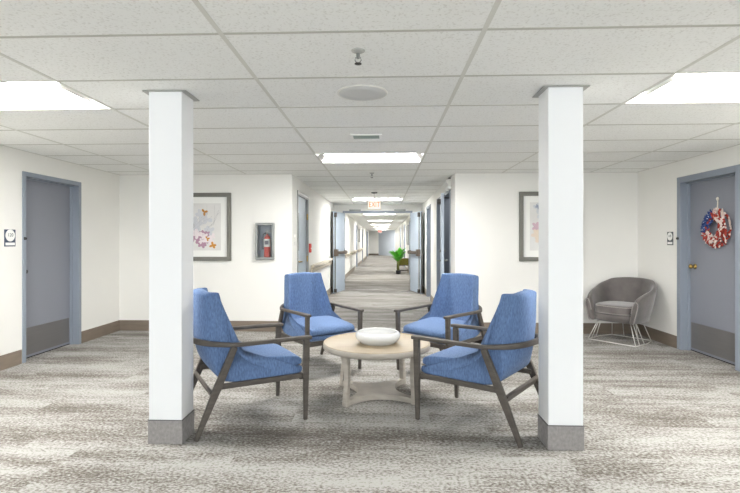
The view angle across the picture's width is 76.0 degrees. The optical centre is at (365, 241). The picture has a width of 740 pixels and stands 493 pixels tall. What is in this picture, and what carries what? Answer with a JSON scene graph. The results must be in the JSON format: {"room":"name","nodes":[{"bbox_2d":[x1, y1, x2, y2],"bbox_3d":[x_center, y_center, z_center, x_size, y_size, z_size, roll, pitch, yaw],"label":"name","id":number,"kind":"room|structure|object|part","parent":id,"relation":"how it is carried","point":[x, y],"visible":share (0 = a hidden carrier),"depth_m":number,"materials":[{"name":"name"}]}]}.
{"room":"care facility","nodes":[
{"label":"care facility","id":0,"kind":"room"},
{"bbox_2d":[0,145,118,355],"bbox_3d":[-3.855,0.088,2.281,0.180,2.430,9.474,0,0,2],"label":"wall","id":1,"kind":"structure","parent":0,"point":[99,189],"depth_m":6.06,"materials":[{"name":"paint"}]},
{"bbox_2d":[4,229,15,246],"bbox_3d":[-3.663,-0.032,4.879,0.011,0.175,0.145,0,0,2],"label":"room sign","id":2,"kind":"object","parent":1,"relation":"attached to","point":[9,235],"visible":1,"depth_m":4.87,"materials":[{"name":"blue"}]},
{"bbox_2d":[22,171,80,362],"bbox_3d":[-3.714,0.278,5.536,0.162,2.050,0.980,0,0,2],"label":"door","id":3,"kind":"structure","parent":1,"relation":"in","point":[51,206],"depth_m":5.62,"materials":[{"name":"paint"}]},
{"bbox_3d":[-3.744,1.113,5.537,0.004,0.300,0.820,0,0,2],"label":"kick plate","id":4,"kind":"part","parent":3,"relation":"part of","materials":[{"name":"grey metal"}]},
{"bbox_2d":[0,320,119,370],"bbox_3d":[-3.763,1.228,2.224,0.008,0.150,9.366,0,0,2],"label":"baseboard","id":5,"kind":"structure","parent":1,"relation":"attached to","point":[11,359],"depth_m":6.11,"materials":[{"name":"plastic"}]},
{"bbox_2d":[142,90,198,443],"bbox_3d":[-1.284,0.163,3.137,0.284,2.280,0.230,0,0,2],"label":"column","id":6,"kind":"structure","parent":0,"point":[171,411],"depth_m":3.04,"materials":[{"name":"paint"}]},
{"bbox_2d":[119,174,283,320],"bbox_3d":[-2.383,0.088,6.927,2.418,2.430,0.120,0,0,2],"label":"wall","id":7,"kind":"structure","parent":0,"point":[248,288],"depth_m":6.85,"materials":[{"name":"paint"}]},
{"bbox_2d":[120,320,283,331],"bbox_3d":[-2.326,1.228,6.861,2.538,0.150,0.008,0,0,2],"label":"baseboard","id":8,"kind":"structure","parent":7,"relation":"attached to","point":[128,325],"depth_m":6.89,"materials":[{"name":"plastic"}]},
{"bbox_2d":[193,193,230,260],"bbox_3d":[-2.402,-0.206,6.850,0.922,0.982,0.035,0,0,2],"label":"framed picture","id":9,"kind":"object","parent":7,"relation":"attached to","point":[211,211],"visible":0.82,"depth_m":6.84,"materials":[{"name":"white paper"}]},
{"bbox_2d":[193,203,220,249],"bbox_3d":[-2.402,-0.206,6.855,0.622,0.682,0.002,0,0,2],"label":"print","id":10,"kind":"object","parent":9,"relation":"attached to","point":[206,216],"depth_m":6.85,"materials":[{"name":"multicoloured paper"}]},
{"bbox_2d":[255,223,273,259],"bbox_3d":[-1.447,0.003,6.865,0.270,0.530,0.155,0,0,2],"label":"fire extinguisher cabinet","id":11,"kind":"object","parent":7,"relation":"attached to","point":[260,228],"visible":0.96,"depth_m":6.87,"materials":[{"name":"silver metal"}]},
{"bbox_2d":[262,231,271,256],"bbox_3d":[-1.423,0.036,6.873,0.133,0.405,0.095,0,0,28],"label":"fire extinguisher","id":12,"kind":"object","parent":11,"relation":"in","point":[267,241],"visible":0.91,"depth_m":6.84,"materials":[{"name":"red paint"}]},
{"bbox_3d":[-1.429,0.069,6.877,0.094,0.340,0.094,0,0,2],"label":"tank","id":13,"kind":"part","parent":12,"relation":"part of","materials":[{"name":"red metal"}]},
{"bbox_2d":[284,174,368,290],"bbox_3d":[-0.429,0.088,25.420,0.120,2.430,37.226,0,0,2],"label":"wall","id":14,"kind":"structure","parent":0,"point":[320,208],"depth_m":9.31,"materials":[{"name":"paint"}]},
{"bbox_2d":[297,190,308,272],"bbox_3d":[-1.041,0.263,7.744,0.124,2.080,1.060,0,0,2],"label":"door","id":15,"kind":"structure","parent":14,"relation":"in","point":[302,199],"depth_m":7.87,"materials":[{"name":"grey wood"}]},
{"bbox_2d":[311,258,332,271],"bbox_3d":[-0.898,0.490,10.040,0.080,0.155,3.100,0,0,2],"label":"handrail","id":16,"kind":"object","parent":14,"relation":"attached to","point":[314,268],"visible":0.91,"depth_m":9.48,"materials":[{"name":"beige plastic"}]},
{"bbox_3d":[-0.878,0.443,10.039,0.040,0.060,3.100,0,0,2],"label":"rail","id":17,"kind":"part","parent":16,"relation":"part of","materials":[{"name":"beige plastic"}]},
{"bbox_2d":[332,211,347,292],"bbox_3d":[-0.652,0.278,12.081,0.142,2.026,0.873,0,0,17],"label":"door leaf","id":18,"kind":"structure","parent":14,"relation":"in","point":[338,219],"depth_m":12.03,"materials":[{"name":"paint"}]},
{"bbox_3d":[-0.751,0.288,11.737,0.025,1.890,0.025,0,0,17],"label":"latch rod","id":19,"kind":"part","parent":18,"relation":"part of","materials":[{"name":"silver metal"}]},
{"bbox_2d":[326,254,368,295],"bbox_3d":[-0.365,1.228,25.418,0.008,0.150,37.226,0,0,2],"label":"baseboard","id":20,"kind":"structure","parent":14,"relation":"attached to","point":[329,291],"depth_m":18.33,"materials":[{"name":"plastic"}]},
{"bbox_2d":[345,250,356,257],"bbox_3d":[-0.612,0.490,17.785,0.080,0.155,9.700,0,0,2],"label":"handrail","id":21,"kind":"object","parent":14,"relation":"attached to","point":[348,254],"visible":0.59,"depth_m":18.05,"materials":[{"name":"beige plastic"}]},
{"bbox_2d":[356,225,356,266],"bbox_3d":[-0.511,0.253,23.435,0.162,2.100,1.100,0,0,2],"label":"door","id":22,"kind":"structure","parent":14,"relation":"in","point":[356,225],"depth_m":23.93,"materials":[{"name":"paint"}]},
{"bbox_2d":[362,228,362,260],"bbox_3d":[-0.271,0.253,29.930,0.162,2.100,1.100,0,0,2],"label":"door","id":23,"kind":"structure","parent":14,"relation":"in","point":[362,228],"depth_m":30.43,"materials":[{"name":"paint"}]},
{"bbox_2d":[366,231,367,255],"bbox_3d":[0.058,0.253,38.824,0.162,2.100,3.300,0,0,2],"label":"door","id":24,"kind":"structure","parent":14,"relation":"in","point":[366,231],"depth_m":37.18,"materials":[{"name":"paint"}]},
{"bbox_2d":[343,209,411,290],"bbox_3d":[0.314,0.235,12.540,1.840,2.135,0.235,0,0,2],"label":"door frame","id":25,"kind":"structure","parent":14,"relation":"attached to","point":[350,210],"depth_m":12.46,"materials":[{"name":"paint"}]},
{"bbox_3d":[0.315,0.253,12.567,1.840,2.100,0.180,0,0,2],"label":"door frame","id":26,"kind":"part","parent":25,"relation":"part of","materials":[{"name":"paint"}]},
{"bbox_2d":[334,204,421,212],"bbox_3d":[0.325,0.088,12.567,2.337,2.430,0.140,0,0,2],"label":"door frame","id":27,"kind":"structure","parent":14,"relation":"in","point":[364,207],"depth_m":12.49,"materials":[{"name":"paint"}]},
{"bbox_2d":[0,0,739,230],"bbox_3d":[0.627,-1.065,20.741,7.613,0.204,46.900,0,0,2],"label":"ceiling","id":28,"kind":"structure","parent":0,"point":[460,78],"depth_m":2.81,"materials":[{"name":"tile"}]},
{"bbox_2d":[0,82,109,109],"bbox_3d":[-2.468,-1.010,3.189,1.195,0.085,0.586,0,0,2],"label":"ceiling light","id":29,"kind":"object","parent":28,"relation":"attached to","point":[13,95],"visible":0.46,"depth_m":3.23,"materials":[{"name":"white plastic"}]},
{"bbox_2d":[351,48,364,64],"bbox_3d":[-0.038,-0.932,2.403,0.072,0.071,0.072,0,0,2],"label":"sprinkler head","id":30,"kind":"object","parent":28,"relation":"attached to","point":[357,51],"visible":1,"depth_m":2.39},
{"bbox_2d":[337,85,387,100],"bbox_3d":[-0.021,-0.963,3.093,0.330,0.009,0.330,0,0,2],"label":"ceiling speaker","id":31,"kind":"object","parent":28,"relation":"attached to","point":[353,92],"visible":1,"depth_m":3.06,"materials":[{"name":"white plastic"}]},
{"bbox_2d":[351,134,381,139],"bbox_3d":[0.007,-0.963,4.373,0.280,0.010,0.180,0,0,2],"label":"ceiling vent","id":32,"kind":"object","parent":28,"relation":"in","point":[353,136],"visible":1,"depth_m":4.36,"materials":[{"name":"white metal"}]},
{"bbox_2d":[317,153,423,162],"bbox_3d":[0.059,-1.010,5.535,1.195,0.085,0.586,0,0,2],"label":"ceiling light","id":33,"kind":"object","parent":28,"relation":"attached to","point":[325,158],"visible":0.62,"depth_m":5.60,"materials":[{"name":"white plastic"}]},
{"bbox_2d":[368,192,380,209],"bbox_3d":[0.173,-0.795,9.400,0.266,0.344,0.120,0,0,2],"label":"exit sign","id":34,"kind":"object","parent":28,"relation":"hanging from","point":[374,204],"visible":1,"depth_m":9.38,"materials":[{"name":"white plastic"}]},
{"bbox_2d":[351,198,402,200],"bbox_3d":[0.262,-1.010,11.018,1.195,0.085,0.586,0,0,2],"label":"ceiling light","id":35,"kind":"object","parent":28,"relation":"attached to","point":[363,199],"visible":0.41,"depth_m":11.28,"materials":[{"name":"white plastic"}]},
{"bbox_2d":[363,214,395,214],"bbox_3d":[0.487,-1.010,17.110,1.195,0.085,0.586,0,0,2],"label":"ceiling light","id":36,"kind":"object","parent":28,"relation":"attached to","point":[363,214],"visible":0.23,"depth_m":17.39,"materials":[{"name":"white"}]},
{"bbox_2d":[627,73,739,102],"bbox_3d":[2.405,-1.010,3.009,1.195,0.085,0.586,0,0,2],"label":"ceiling light","id":37,"kind":"object","parent":28,"relation":"attached to","point":[714,87],"visible":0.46,"depth_m":3.07,"materials":[{"name":"white plastic"}]},
{"bbox_2d":[0,255,739,492],"bbox_3d":[0.627,1.333,20.741,7.813,0.060,47.100,0,0,2],"label":"floor","id":38,"kind":"structure","parent":0,"point":[658,417],"depth_m":3.26,"materials":[{"name":"carpet"}]},
{"bbox_2d":[193,288,311,441],"bbox_3d":[-0.908,0.826,3.542,0.822,0.962,0.680,0,0,-30],"label":"armchair","id":39,"kind":"object","parent":38,"relation":"on","point":[233,361],"visible":0.94,"depth_m":3.27,"materials":[{"name":"blue fabric"}]},
{"bbox_3d":[-1.296,1.008,3.675,0.280,0.598,0.036,0,0,-30],"label":"leg","id":40,"kind":"part","parent":39,"relation":"part of","materials":[{"name":"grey wood"}]},
{"bbox_3d":[-1.160,1.028,3.400,0.039,0.057,0.584,0,0,-30],"label":"rail","id":41,"kind":"part","parent":39,"relation":"part of","materials":[{"name":"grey wood"}]},
{"bbox_3d":[-1.010,0.979,3.818,0.615,0.041,0.022,0,0,-30],"label":"rail","id":42,"kind":"part","parent":39,"relation":"part of","materials":[{"name":"brown wood"}]},
{"bbox_3d":[-0.993,1.008,3.142,0.280,0.598,0.036,0,0,-30],"label":"leg","id":43,"kind":"part","parent":39,"relation":"part of","materials":[{"name":"grey wood"}]},
{"bbox_3d":[-0.810,0.691,3.308,0.879,0.054,0.238,0,0,-10],"label":"armrest","id":44,"kind":"part","parent":39,"relation":"part of","materials":[{"name":"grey wood"}]},
{"bbox_3d":[-1.059,0.691,3.747,0.238,0.054,0.879,0,0,41],"label":"armrest","id":45,"kind":"part","parent":39,"relation":"part of","materials":[{"name":"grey wood"}]},
{"bbox_3d":[-0.723,0.979,3.314,0.615,0.041,0.022,0,0,-30],"label":"rail","id":46,"kind":"part","parent":39,"relation":"part of","materials":[{"name":"grey wood"}]},
{"bbox_2d":[242,344,301,364],"bbox_3d":[-0.850,0.871,3.576,0.593,0.124,0.500,0,0,-30],"label":"seat cushion","id":47,"kind":"object","parent":39,"relation":"on","point":[265,354],"depth_m":3.46,"materials":[{"name":"blue fabric"}]},
{"bbox_3d":[-0.735,1.010,3.992,0.048,0.585,0.034,0,0,-30],"label":"leg","id":48,"kind":"part","parent":39,"relation":"part of","materials":[{"name":"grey wood"}]},
{"bbox_3d":[-0.434,1.010,3.461,0.048,0.585,0.034,0,0,-30],"label":"leg","id":49,"kind":"part","parent":39,"relation":"part of","materials":[{"name":"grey wood"}]},
{"bbox_2d":[274,272,363,368],"bbox_3d":[-0.521,0.826,4.952,0.680,0.962,0.822,0,0,-36],"label":"armchair","id":50,"kind":"object","parent":38,"relation":"on","point":[306,309],"visible":0.87,"depth_m":5.01,"materials":[{"name":"blue fabric"}]},
{"bbox_3d":[-0.929,1.008,4.992,0.036,0.598,0.280,0,0,-36],"label":"leg","id":51,"kind":"part","parent":50,"relation":"part of","materials":[{"name":"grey wood"}]},
{"bbox_3d":[-0.728,0.979,4.742,0.022,0.041,0.615,0,0,-36],"label":"rail","id":52,"kind":"part","parent":50,"relation":"part of","materials":[{"name":"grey wood"}]},
{"bbox_3d":[-0.743,0.691,4.828,0.238,0.054,0.879,0,0,-16],"label":"armrest","id":53,"kind":"part","parent":50,"relation":"part of","materials":[{"name":"grey wood"}]},
{"bbox_3d":[-0.550,1.010,4.471,0.034,0.585,0.048,0,0,-36],"label":"leg","id":54,"kind":"part","parent":50,"relation":"part of","materials":[{"name":"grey wood"}]},
{"bbox_3d":[-0.319,0.991,4.671,0.570,0.040,0.030,0,0,-36],"label":"rail","id":55,"kind":"part","parent":50,"relation":"part of","materials":[{"name":"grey wood"}]},
{"bbox_2d":[294,315,354,335],"bbox_3d":[-0.482,0.871,4.897,0.500,0.124,0.593,0,0,-36],"label":"seat cushion","id":56,"kind":"object","parent":50,"relation":"on","point":[320,325],"depth_m":4.75,"materials":[{"name":"blue fabric"}]},
{"bbox_3d":[-0.432,1.008,5.351,0.036,0.598,0.280,0,0,-36],"label":"leg","id":57,"kind":"part","parent":50,"relation":"part of","materials":[{"name":"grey wood"}]},
{"bbox_3d":[-0.334,0.691,5.123,0.879,0.054,0.238,0,0,35],"label":"armrest","id":58,"kind":"part","parent":50,"relation":"part of","materials":[{"name":"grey wood"}]},
{"bbox_3d":[-0.056,1.010,4.828,0.034,0.585,0.048,0,0,-36],"label":"leg","id":59,"kind":"part","parent":50,"relation":"part of","materials":[{"name":"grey wood"}]},
{"bbox_2d":[323,332,429,406],"bbox_3d":[0.093,1.078,4.029,0.907,0.453,0.907,0,0,-5],"label":"coffee table","id":60,"kind":"object","parent":38,"relation":"on","point":[346,346],"visible":0.71,"depth_m":3.84,"materials":[{"name":"brown wood"}]},
{"bbox_3d":[-0.204,1.103,4.275,0.062,0.402,0.065,0,0,40],"label":"leg","id":61,"kind":"part","parent":60,"relation":"part of","materials":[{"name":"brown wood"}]},
{"bbox_3d":[-0.153,1.103,3.732,0.065,0.402,0.062,0,0,40],"label":"leg","id":62,"kind":"part","parent":60,"relation":"part of","materials":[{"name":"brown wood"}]},
{"bbox_2d":[342,378,410,404],"bbox_3d":[0.093,1.276,4.029,0.568,0.046,0.568,0,0,-5],"label":"table base","id":63,"kind":"object","parent":60,"relation":"attached to","point":[382,390],"depth_m":3.92,"materials":[{"name":"beige wood"}]},
{"bbox_2d":[355,327,399,345],"bbox_3d":[0.104,0.824,4.019,0.380,0.121,0.380,0,0,2],"label":"bowl","id":64,"kind":"object","parent":60,"relation":"on","point":[376,336],"visible":0.95,"depth_m":3.90,"materials":[{"name":"white ceramic"}]},
{"bbox_3d":[0.339,1.103,4.327,0.065,0.402,0.062,0,0,40],"label":"leg","id":65,"kind":"part","parent":60,"relation":"part of","materials":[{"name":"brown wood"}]},
{"bbox_3d":[0.390,1.103,3.783,0.062,0.402,0.065,0,0,40],"label":"leg","id":66,"kind":"part","parent":60,"relation":"part of","materials":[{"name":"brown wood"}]},
{"bbox_2d":[389,248,405,273],"bbox_3d":[1.258,0.775,18.699,0.723,1.056,0.688,0,0,2],"label":"potted plant","id":67,"kind":"object","parent":38,"relation":"on","point":[398,254],"visible":1,"depth_m":18.62,"materials":[{"name":"green plant"}]},
{"bbox_2d":[399,258,408,270],"bbox_3d":[1.515,0.993,19.307,0.480,0.620,0.400,0,0,2],"label":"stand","id":68,"kind":"object","parent":38,"relation":"on","point":[404,261],"visible":0.61,"depth_m":19.13,"materials":[{"name":"brown wood"}]},
{"bbox_2d":[394,273,485,369],"bbox_3d":[0.807,0.826,4.841,0.822,0.962,0.680,0,0,-45],"label":"armchair","id":69,"kind":"object","parent":38,"relation":"on","point":[455,301],"visible":0.82,"depth_m":4.87,"materials":[{"name":"blue fabric"}]},
{"bbox_3d":[0.328,1.010,4.794,0.048,0.585,0.034,0,0,-45],"label":"leg","id":70,"kind":"part","parent":69,"relation":"part of","materials":[{"name":"grey wood"}]},
{"bbox_3d":[0.650,0.691,5.041,0.879,0.054,0.238,0,0,-25],"label":"armrest","id":71,"kind":"part","parent":69,"relation":"part of","materials":[{"name":"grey wood"}]},
{"bbox_2d":[403,317,465,337],"bbox_3d":[0.759,0.871,4.794,0.593,0.124,0.500,0,0,-45],"label":"seat cushion","id":72,"kind":"object","parent":69,"relation":"on","point":[425,326],"depth_m":4.68,"materials":[{"name":"blue fabric"}]},
{"bbox_3d":[0.562,0.991,4.597,0.030,0.040,0.570,0,0,-45],"label":"rail","id":73,"kind":"part","parent":69,"relation":"part of","materials":[{"name":"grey wood"}]},
{"bbox_3d":[0.758,1.010,4.362,0.048,0.585,0.034,0,0,-45],"label":"leg","id":74,"kind":"part","parent":69,"relation":"part of","materials":[{"name":"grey wood"}]},
{"bbox_3d":[1.006,0.691,4.683,0.238,0.054,0.879,0,0,26],"label":"armrest","id":75,"kind":"part","parent":69,"relation":"part of","materials":[{"name":"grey wood"}]},
{"bbox_3d":[0.977,0.979,4.601,0.615,0.041,0.022,0,0,-45],"label":"rail","id":76,"kind":"part","parent":69,"relation":"part of","materials":[{"name":"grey wood"}]},
{"bbox_3d":[1.216,1.008,4.815,0.280,0.598,0.036,0,0,-45],"label":"leg","id":77,"kind":"part","parent":69,"relation":"part of","materials":[{"name":"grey wood"}]},
{"bbox_2d":[411,289,538,447],"bbox_3d":[0.857,0.826,3.474,0.822,0.962,0.680,0,0,38],"label":"armchair","id":78,"kind":"object","parent":38,"relation":"on","point":[506,347],"visible":1,"depth_m":3.20,"materials":[{"name":"blue fabric"}]},
{"bbox_3d":[0.375,1.010,3.465,0.048,0.585,0.034,0,0,38],"label":"leg","id":79,"kind":"part","parent":78,"relation":"part of","materials":[{"name":"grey wood"}]},
{"bbox_2d":[423,346,477,364],"bbox_3d":[0.804,0.871,3.516,0.593,0.124,0.500,0,0,38],"label":"seat cushion","id":80,"kind":"object","parent":78,"relation":"on","point":[455,355],"depth_m":3.43,"materials":[{"name":"blue fabric"}]},
{"bbox_3d":[0.752,1.010,3.944,0.048,0.585,0.034,0,0,38],"label":"leg","id":81,"kind":"part","parent":78,"relation":"part of","materials":[{"name":"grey wood"}]},
{"bbox_3d":[0.639,0.979,3.276,0.615,0.041,0.022,0,0,38],"label":"rail","id":82,"kind":"part","parent":78,"relation":"part of","materials":[{"name":"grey wood"}]},
{"bbox_3d":[0.724,0.691,3.257,0.879,0.054,0.238,0,0,19],"label":"armrest","id":83,"kind":"part","parent":78,"relation":"part of","materials":[{"name":"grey wood"}]},
{"bbox_3d":[1.036,0.691,3.654,0.238,0.054,0.879,0,0,-32],"label":"armrest","id":84,"kind":"part","parent":78,"relation":"part of","materials":[{"name":"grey wood"}]},
{"bbox_3d":[0.880,1.008,3.065,0.280,0.598,0.036,0,0,38],"label":"leg","id":85,"kind":"part","parent":78,"relation":"part of","materials":[{"name":"grey wood"}]},
{"bbox_3d":[1.084,1.028,3.295,0.039,0.057,0.584,0,0,38],"label":"rail","id":86,"kind":"part","parent":78,"relation":"part of","materials":[{"name":"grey wood"}]},
{"bbox_3d":[0.998,0.979,3.732,0.615,0.041,0.022,0,0,38],"label":"rail","id":87,"kind":"part","parent":78,"relation":"part of","materials":[{"name":"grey wood"}]},
{"bbox_3d":[1.260,1.008,3.547,0.280,0.598,0.036,0,0,38],"label":"leg","id":88,"kind":"part","parent":78,"relation":"part of","materials":[{"name":"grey wood"}]},
{"bbox_2d":[585,277,656,346],"bbox_3d":[3.396,0.897,6.247,0.706,0.812,0.756,0,0,-37],"label":"tub chair","id":89,"kind":"object","parent":38,"relation":"on","point":[626,300],"visible":1,"depth_m":6.25,"materials":[{"name":"grey fabric"}]},
{"bbox_3d":[3.362,0.988,6.222,0.590,0.099,0.560,0,0,-37],"label":"seat","id":90,"kind":"part","parent":89,"relation":"part of","materials":[{"name":"grey fabric"}]},
{"bbox_2d":[595,301,633,315],"bbox_3d":[3.344,0.875,6.209,0.572,0.123,0.527,0,0,-37],"label":"seat cushion","id":91,"kind":"object","parent":89,"relation":"on","point":[602,308],"depth_m":6.06,"materials":[{"name":"grey fabric"}]},
{"bbox_2d":[369,231,378,253],"bbox_3d":[0.706,0.088,44.064,1.009,2.430,0.120,0,0,2],"label":"wall","id":92,"kind":"structure","parent":0,"point":[373,235],"depth_m":44.00,"materials":[{"name":"paint"}]},
{"bbox_2d":[379,230,394,255],"bbox_3d":[1.903,0.088,42.728,0.097,2.430,3.081,0,0,-27],"label":"wall","id":93,"kind":"structure","parent":0,"point":[387,237],"depth_m":42.66,"materials":[{"name":"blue paint"}]},
{"bbox_2d":[395,173,463,297],"bbox_3d":[2.026,0.088,25.329,0.120,2.430,37.226,0,0,2],"label":"wall","id":94,"kind":"structure","parent":0,"point":[457,180],"depth_m":7.12,"materials":[{"name":"paint"}]},
{"bbox_2d":[404,224,404,267],"bbox_3d":[1.924,0.253,22.594,0.142,2.100,1.000,0,0,2],"label":"door","id":95,"kind":"structure","parent":94,"relation":"in","point":[404,224],"depth_m":23.04,"materials":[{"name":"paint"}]},
{"bbox_2d":[406,225,408,244],"bbox_3d":[1.739,-0.247,19.599,0.030,0.800,1.500,0,0,2],"label":"framed notice","id":96,"kind":"object","parent":94,"relation":"attached to","point":[407,226],"visible":1,"depth_m":19.74,"materials":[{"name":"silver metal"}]},
{"bbox_2d":[409,220,409,273],"bbox_3d":[1.754,0.253,17.997,0.142,2.100,1.000,0,0,2],"label":"door","id":97,"kind":"structure","parent":94,"relation":"in","point":[409,220],"depth_m":18.45,"materials":[{"name":"paint"}]},
{"bbox_2d":[407,211,422,293],"bbox_3d":[1.244,0.278,12.011,0.142,2.026,0.873,0,0,-12],"label":"door leaf","id":98,"kind":"structure","parent":94,"relation":"in","point":[416,218],"depth_m":11.92,"materials":[{"name":"paint"}]},
{"bbox_3d":[1.317,0.288,11.661,0.025,1.890,0.025,0,0,-12],"label":"latch rod","id":99,"kind":"part","parent":98,"relation":"part of","materials":[{"name":"silver metal"}]},
{"bbox_2d":[403,266,433,302],"bbox_3d":[1.913,1.228,23.983,0.008,0.150,34.526,0,0,2],"label":"baseboard","id":100,"kind":"structure","parent":94,"relation":"attached to","point":[406,268],"depth_m":11.68,"materials":[{"name":"plastic"}]},
{"bbox_2d":[426,204,430,301],"bbox_3d":[1.483,0.253,10.678,0.142,2.100,0.950,0,0,2],"label":"door","id":101,"kind":"structure","parent":94,"relation":"in","point":[428,208],"depth_m":11.10,"materials":[{"name":"paint"}]},
{"bbox_2d":[436,196,440,290],"bbox_3d":[1.409,0.253,8.674,0.142,2.100,0.700,0,0,2],"label":"door","id":102,"kind":"structure","parent":94,"relation":"in","point":[437,206],"depth_m":8.98,"materials":[{"name":"paint"}]},
{"bbox_2d":[437,190,450,278],"bbox_3d":[1.278,0.253,7.718,0.312,2.100,0.980,0,0,2],"label":"door","id":103,"kind":"structure","parent":94,"relation":"in","point":[444,201],"depth_m":7.59,"materials":[{"name":"paint"}]},
{"bbox_3d":[1.368,0.253,7.715,0.132,2.100,0.980,0,0,2],"label":"frame","id":104,"kind":"part","parent":103,"relation":"part of","materials":[{"name":"paint"}]},
{"bbox_2d":[445,178,450,190],"bbox_3d":[1.267,-0.867,7.238,0.080,0.191,0.249,0,0,2],"label":"emergency light","id":105,"kind":"object","parent":94,"relation":"attached to","point":[448,181],"visible":0.99,"depth_m":7.13,"materials":[{"name":"white plastic"}]},
{"bbox_2d":[464,172,637,322],"bbox_3d":[2.608,0.088,6.742,2.418,2.430,0.120,0,0,2],"label":"wall","id":106,"kind":"structure","parent":0,"point":[491,200],"depth_m":6.70,"materials":[{"name":"paint"}]},
{"bbox_2d":[519,192,538,260],"bbox_3d":[2.608,-0.207,6.665,0.881,0.980,0.035,0,0,2],"label":"framed picture","id":107,"kind":"object","parent":106,"relation":"attached to","point":[528,201],"visible":0.22,"depth_m":6.68,"materials":[{"name":"grey metal"}]},
{"bbox_2d":[530,202,538,250],"bbox_3d":[2.608,-0.207,6.669,0.581,0.680,0.002,0,0,2],"label":"print","id":108,"kind":"object","parent":107,"relation":"attached to","point":[534,206],"depth_m":6.68,"materials":[{"name":"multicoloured paper"}]},
{"bbox_2d":[480,322,636,333],"bbox_3d":[2.546,1.228,6.680,2.538,0.150,0.008,0,0,2],"label":"baseboard","id":109,"kind":"structure","parent":106,"relation":"attached to","point":[604,328],"depth_m":6.65,"materials":[{"name":"plastic"}]},
{"bbox_2d":[532,85,589,450],"bbox_3d":[1.252,0.163,3.046,0.284,2.280,0.230,0,0,2],"label":"column","id":110,"kind":"structure","parent":0,"point":[560,416],"depth_m":2.95,"materials":[{"name":"paint"}]},
{"bbox_2d":[638,145,739,335],"bbox_3d":[3.733,0.088,2.000,0.180,2.430,9.474,0,0,2],"label":"wall","id":111,"kind":"structure","parent":0,"point":[657,187],"depth_m":6.00,"materials":[{"name":"paint"}]},
{"bbox_2d":[637,324,676,347],"bbox_3d":[3.637,1.228,1.950,0.008,0.150,9.366,0,0,2],"label":"baseboard","id":112,"kind":"structure","parent":111,"relation":"attached to","point":[668,339],"depth_m":6.12,"materials":[{"name":"plastic"}]},
{"bbox_2d":[667,232,672,244],"bbox_3d":[3.781,-0.032,5.879,0.011,0.165,0.120,0,0,2],"label":"room sign","id":113,"kind":"object","parent":111,"relation":"attached to","point":[669,234],"visible":1,"depth_m":5.87,"materials":[{"name":"grey plastic"}]},
{"bbox_2d":[677,164,739,371],"bbox_3d":[3.831,0.268,5.222,0.162,2.070,1.020,0,0,2],"label":"door","id":114,"kind":"structure","parent":111,"relation":"in","point":[708,278],"depth_m":5.32,"materials":[{"name":"paint"}]},
{"bbox_3d":[3.841,0.298,5.567,0.068,0.062,0.062,0,0,2],"label":"knob","id":115,"kind":"part","parent":114,"relation":"part of","materials":[{"name":"gold metal"}]},
{"bbox_3d":[3.861,1.113,5.221,0.004,0.300,0.820,0,0,2],"label":"kick plate","id":116,"kind":"part","parent":114,"relation":"part of","materials":[{"name":"grey metal"}]},
{"bbox_2d":[700,197,731,248],"bbox_3d":[3.809,-0.199,5.178,0.100,0.571,0.454,0,0,1],"label":"wreath","id":117,"kind":"object","parent":114,"relation":"hanging from","point":[711,216],"visible":1,"depth_m":5.13,"materials":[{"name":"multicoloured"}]}
]}

